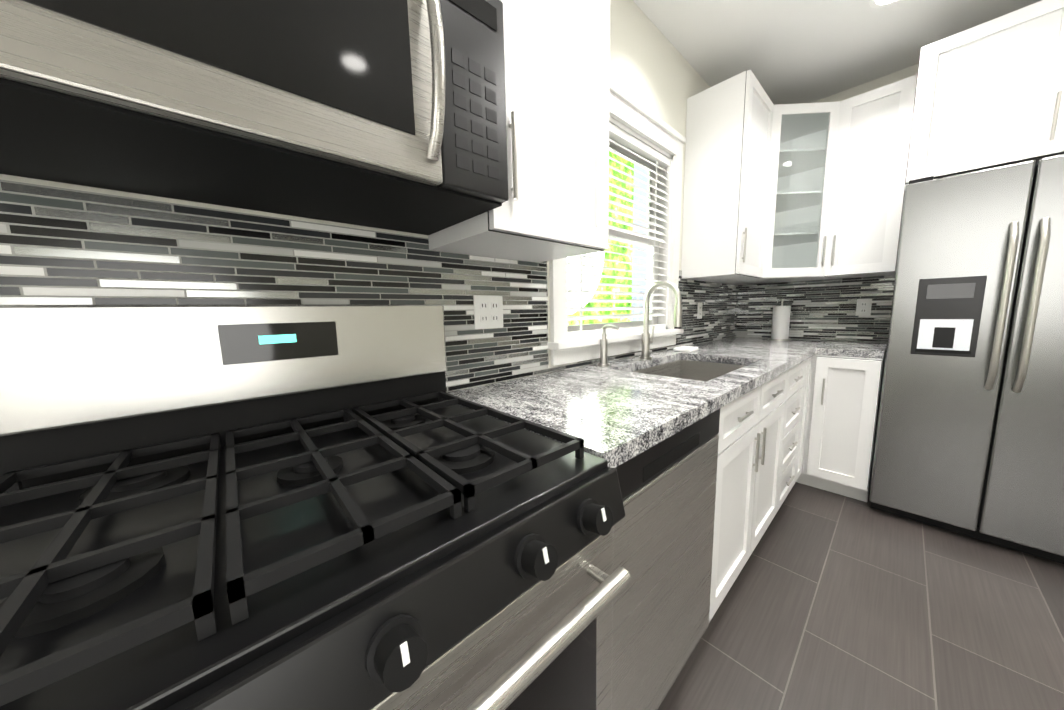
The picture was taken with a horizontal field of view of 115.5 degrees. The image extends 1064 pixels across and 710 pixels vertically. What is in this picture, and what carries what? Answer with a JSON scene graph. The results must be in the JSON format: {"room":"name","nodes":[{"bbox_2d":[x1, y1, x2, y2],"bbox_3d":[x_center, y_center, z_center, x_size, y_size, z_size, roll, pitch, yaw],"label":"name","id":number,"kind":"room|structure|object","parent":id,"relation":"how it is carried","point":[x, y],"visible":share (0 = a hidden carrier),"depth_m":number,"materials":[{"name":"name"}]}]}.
{"room":"kitchen","nodes":[
{"label":"kitchen","id":0,"kind":"room"},
{"bbox_2d":[0,0,709,366],"bbox_3d":[-0.778,-0.219,0.715,7.070,2.640,0.150,-8,10,-42],"label":"wall","id":1,"kind":"structure","parent":0,"point":[652,70],"depth_m":1.68,"materials":[{"name":"white paint"}]},
{"bbox_2d":[0,0,508,234],"bbox_3d":[-0.453,-0.510,0.562,0.775,0.420,0.442,-8,10,-42],"label":"microwave","id":2,"kind":"object","parent":1,"relation":"attached to","point":[387,114],"visible":1,"depth_m":0.49,"materials":[{"name":"black"}]},
{"bbox_2d":[0,180,739,392],"bbox_3d":[0.384,-0.216,1.669,3.781,0.499,0.010,-8,10,-42],"label":"backsplash","id":3,"kind":"structure","parent":1,"relation":"attached to","point":[61,246],"depth_m":0.77,"materials":[{"name":"tile"}]},
{"bbox_2d":[473,295,502,328],"bbox_3d":[-0.150,-0.151,1.178,0.121,0.115,0.009,-8,10,-42],"label":"electrical outlet","id":4,"kind":"object","parent":3,"relation":"attached to","point":[488,311],"visible":1,"depth_m":1.17,"materials":[{"name":"white plastic"}]},
{"bbox_2d":[697,303,702,318],"bbox_3d":[1.196,-0.315,2.392,0.075,0.115,0.009,-8,10,-42],"label":"outlet","id":5,"kind":"object","parent":3,"relation":"attached to","point":[699,311],"visible":1,"depth_m":2.38,"materials":[{"name":"white plastic"}]},
{"bbox_2d":[428,0,609,262],"bbox_3d":[-0.068,-0.856,0.963,0.521,1.070,0.333,-8,10,-42],"label":"upper cabinet","id":6,"kind":"object","parent":1,"relation":"attached to","point":[557,52],"depth_m":0.91,"materials":[{"name":"white wood"}]},
{"bbox_2d":[548,81,685,365],"bbox_3d":[0.457,-0.628,1.753,1.160,1.235,0.200,-8,10,-42],"label":"kitchen window","id":7,"kind":"structure","parent":1,"relation":"in","point":[592,295],"depth_m":1.80,"materials":[{"name":"white"}]},
{"bbox_2d":[681,69,783,283],"bbox_3d":[1.273,-1.036,2.145,0.532,1.070,0.370,-8,10,-42],"label":"upper cabinet","id":8,"kind":"object","parent":1,"relation":"attached to","point":[773,193],"depth_m":2.00,"materials":[{"name":"white wood"}]},
{"bbox_2d":[772,100,843,271],"bbox_3d":[1.732,-1.079,2.176,0.304,1.006,0.304,-8,10,-42],"label":"upper cabinet","id":9,"kind":"object","parent":1,"relation":"attached to","point":[809,132],"depth_m":2.24,"materials":[{"name":"white"}]},
{"bbox_2d":[745,63,918,342],"bbox_3d":[2.841,-0.442,1.860,0.150,2.640,3.000,-8,10,-42],"label":"wall","id":10,"kind":"structure","parent":0,"point":[902,74],"depth_m":2.21,"materials":[{"name":"white paint"}]},
{"bbox_2d":[736,275,894,342],"bbox_3d":[2.102,-0.342,2.576,0.007,0.448,0.907,-8,10,-42],"label":"backsplash","id":11,"kind":"structure","parent":10,"relation":"attached to","point":[825,309],"depth_m":2.50,"materials":[{"name":"tile"}]},
{"bbox_2d":[856,299,871,315],"bbox_3d":[2.308,-0.331,2.337,0.009,0.115,0.075,-8,10,-42],"label":"outlet","id":12,"kind":"object","parent":11,"relation":"attached to","point":[863,307],"visible":1,"depth_m":2.33,"materials":[{"name":"white plastic"}]},
{"bbox_2d":[812,76,911,279],"bbox_3d":[2.132,-1.056,2.160,0.370,1.070,0.370,-8,10,-42],"label":"upper cabinet","id":13,"kind":"object","parent":10,"relation":"attached to","point":[867,209],"depth_m":2.04,"materials":[{"name":"white wood"}]},
{"bbox_2d":[900,0,1063,195],"bbox_3d":[2.335,-1.221,1.722,0.618,0.640,0.516,-8,10,-42],"label":"upper cabinet","id":14,"kind":"object","parent":10,"relation":"attached to","point":[990,94],"depth_m":1.54,"materials":[{"name":"white wood"}]},
{"bbox_2d":[633,0,1041,104],"bbox_3d":[3.415,-1.757,1.254,14.300,0.100,4.750,-8,10,-42],"label":"ceiling","id":15,"kind":"structure","parent":0,"point":[795,51],"depth_m":1.83,"materials":[{"name":"white paint"}]},
{"bbox_2d":[869,0,899,7],"bbox_3d":[1.708,-1.710,1.581,0.169,0.007,0.169,0,7,9],"label":"recessed light","id":16,"kind":"object","parent":15,"relation":"in","point":[878,3],"visible":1,"depth_m":1.62,"materials":[{"name":"white"}]},
{"bbox_2d":[657,480,1063,709],"bbox_3d":[0.321,1.246,-0.260,7.100,0.060,3.300,-8,10,-42],"label":"floor","id":17,"kind":"structure","parent":0,"point":[832,601],"depth_m":1.25,"materials":[{"name":"grey tile"}]},
{"bbox_2d":[0,304,630,709],"bbox_3d":[-0.338,0.512,0.590,0.775,1.205,0.721,-8,10,-42],"label":"range","id":18,"kind":"object","parent":17,"relation":"on","point":[306,506],"visible":1,"depth_m":0.47,"materials":[{"name":"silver metal"}]},
{"bbox_2d":[612,409,719,709],"bbox_3d":[0.160,0.600,1.109,0.622,0.877,0.606,-8,10,-42],"label":"dishwasher","id":19,"kind":"object","parent":17,"relation":"on","point":[663,541],"visible":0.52,"depth_m":0.85,"materials":[{"name":"silver metal"}]},
{"bbox_2d":[714,358,808,537],"bbox_3d":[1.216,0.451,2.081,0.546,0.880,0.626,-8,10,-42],"label":"base cabinet","id":20,"kind":"object","parent":17,"relation":"on","point":[759,460],"depth_m":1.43,"materials":[{"name":"white wood"}]},
{"bbox_2d":[797,355,816,483],"bbox_3d":[1.474,0.418,2.300,0.220,0.880,0.646,-8,10,-42],"label":"base cabinet","id":21,"kind":"object","parent":17,"relation":"on","point":[812,421],"depth_m":2.11,"materials":[{"name":"white wood"}]},
{"bbox_2d":[821,354,885,501],"bbox_3d":[2.068,0.413,2.237,0.656,0.880,0.326,-8,10,-42],"label":"base cabinet","id":22,"kind":"object","parent":17,"relation":"on","point":[855,383],"depth_m":1.98,"materials":[{"name":"white wood"}]},
{"bbox_2d":[448,337,886,467],"bbox_3d":[1.056,0.141,1.691,2.816,0.240,0.932,-8,10,-42],"label":"countertop","id":23,"kind":"structure","parent":22,"relation":"on","point":[615,413],"depth_m":1.10,"materials":[{"name":"white stone"}]},
{"bbox_2d":[598,324,618,366],"bbox_3d":[0.348,-0.042,1.527,0.052,0.193,0.102,-8,10,-42],"label":"soap dispenser","id":24,"kind":"object","parent":23,"relation":"on","point":[604,352],"visible":0.98,"depth_m":1.53,"materials":[{"name":"silver metal"}]},
{"bbox_2d":[639,281,682,359],"bbox_3d":[0.656,-0.172,1.692,0.104,0.396,0.214,-8,10,-42],"label":"faucet","id":25,"kind":"object","parent":23,"relation":"on","point":[647,341],"visible":1,"depth_m":1.70,"materials":[{"name":"silver metal"}]},
{"bbox_2d":[674,346,697,351],"bbox_3d":[0.945,-0.037,2.060,0.130,0.022,0.100,-8,10,-42],"label":"cloth","id":26,"kind":"object","parent":23,"relation":"on","point":[686,348],"visible":1,"depth_m":2.03,"materials":[{"name":"white fabric"}]},
{"bbox_2d":[768,299,791,340],"bbox_3d":[1.912,-0.272,2.579,0.150,0.315,0.150,-8,10,-42],"label":"paper towel","id":27,"kind":"object","parent":23,"relation":"on","point":[780,323],"visible":1,"depth_m":2.54,"materials":[{"name":"white paper"}]},
{"bbox_2d":[869,154,1063,563],"bbox_3d":[2.426,0.017,1.674,0.743,1.795,0.900,-8,10,-42],"label":"refrigerator","id":28,"kind":"object","parent":17,"relation":"on","point":[970,437],"visible":1,"depth_m":1.58,"materials":[{"name":"silver metal"}]}
]}

